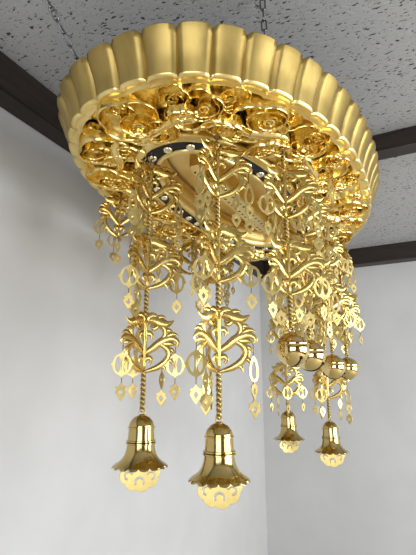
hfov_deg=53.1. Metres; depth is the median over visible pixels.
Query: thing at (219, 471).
bell
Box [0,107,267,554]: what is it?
wall
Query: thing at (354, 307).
strand
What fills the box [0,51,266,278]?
trim
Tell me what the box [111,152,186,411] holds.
strand
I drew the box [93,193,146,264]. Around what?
strand
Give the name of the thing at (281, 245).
strand
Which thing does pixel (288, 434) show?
bell
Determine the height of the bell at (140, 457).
0.208 m
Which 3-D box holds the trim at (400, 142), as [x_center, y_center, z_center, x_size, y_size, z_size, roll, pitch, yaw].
[1.821,-0.771,1.640,4.554,0.090,0.105,-7,-16,25]
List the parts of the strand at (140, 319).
twisted chain, twisted chain, twisted chain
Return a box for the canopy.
[57,21,379,260]
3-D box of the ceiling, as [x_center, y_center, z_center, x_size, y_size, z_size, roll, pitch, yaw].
[1.173,-1.166,0.486,4.890,0.100,6.795,-7,-16,25]
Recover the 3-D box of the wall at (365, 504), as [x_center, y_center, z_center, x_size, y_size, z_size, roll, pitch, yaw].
[2.693,0.929,3.016,4.770,2.700,0.120,-7,-16,25]
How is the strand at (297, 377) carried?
hanging from the canopy
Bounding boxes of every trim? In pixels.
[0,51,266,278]
[264,241,415,277]
[372,125,415,160]
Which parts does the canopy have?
recessed panel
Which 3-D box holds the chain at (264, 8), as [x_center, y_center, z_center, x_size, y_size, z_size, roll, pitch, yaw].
[0.175,-0.726,1.280,0.030,0.402,0.019,12,-18,-38]
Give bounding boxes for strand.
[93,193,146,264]
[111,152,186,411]
[142,222,184,284]
[172,237,205,296]
[184,132,261,419]
[202,248,236,306]
[257,146,331,329]
[265,259,307,416]
[279,179,342,339]
[305,252,352,423]
[306,229,355,352]
[316,226,364,355]
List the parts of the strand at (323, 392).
twisted chain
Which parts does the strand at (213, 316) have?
twisted chain, twisted chain, twisted chain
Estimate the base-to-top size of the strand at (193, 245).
0.336 m
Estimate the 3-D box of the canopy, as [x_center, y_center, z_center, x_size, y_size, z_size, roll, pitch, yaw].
[0.150,-0.344,1.804,1.104,0.170,1.747,-7,-16,27]
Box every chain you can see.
[45,0,79,60]
[259,0,266,33]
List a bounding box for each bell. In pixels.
[111,410,167,491]
[188,417,250,508]
[273,410,304,452]
[275,329,309,366]
[298,337,325,371]
[315,418,348,466]
[321,352,345,378]
[342,354,358,379]
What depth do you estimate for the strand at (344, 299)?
1.70 m
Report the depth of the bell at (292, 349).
1.10 m
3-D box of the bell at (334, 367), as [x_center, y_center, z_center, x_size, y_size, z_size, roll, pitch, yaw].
[0.489,0.342,1.625,0.094,0.108,0.094,-2,-15,9]
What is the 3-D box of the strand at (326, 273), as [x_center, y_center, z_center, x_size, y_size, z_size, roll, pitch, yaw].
[0.335,-0.103,1.359,0.195,0.613,0.183,0,-14,0]
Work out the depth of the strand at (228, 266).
2.21 m
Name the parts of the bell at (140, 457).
clapper plate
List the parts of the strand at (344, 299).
twisted chain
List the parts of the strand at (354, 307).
twisted chain, twisted chain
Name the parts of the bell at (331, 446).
clapper plate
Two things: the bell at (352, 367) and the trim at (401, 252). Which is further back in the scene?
the trim at (401, 252)
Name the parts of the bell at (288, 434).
clapper plate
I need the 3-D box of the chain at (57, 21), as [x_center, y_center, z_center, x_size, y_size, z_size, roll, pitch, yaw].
[-0.429,-0.724,1.266,0.018,0.403,0.316,-14,-20,43]
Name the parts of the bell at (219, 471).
clapper plate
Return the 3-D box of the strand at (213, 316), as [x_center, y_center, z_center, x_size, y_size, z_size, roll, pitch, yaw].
[0.018,-0.044,1.152,0.207,0.829,0.169,8,-16,-27]
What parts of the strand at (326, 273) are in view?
twisted chain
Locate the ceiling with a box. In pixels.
[0,0,415,260]
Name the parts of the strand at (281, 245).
twisted chain, twisted chain, twisted chain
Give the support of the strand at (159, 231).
hanging from the canopy
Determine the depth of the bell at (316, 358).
1.24 m
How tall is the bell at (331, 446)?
0.208 m
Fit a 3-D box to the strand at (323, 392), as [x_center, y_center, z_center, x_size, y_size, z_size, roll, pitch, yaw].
[0.573,0.220,1.997,0.205,0.920,0.187,0,-14,0]
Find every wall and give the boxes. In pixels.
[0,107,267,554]
[259,261,415,554]
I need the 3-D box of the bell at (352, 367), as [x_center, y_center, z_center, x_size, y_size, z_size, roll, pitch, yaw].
[0.601,0.384,1.790,0.094,0.108,0.094,5,-15,-18]

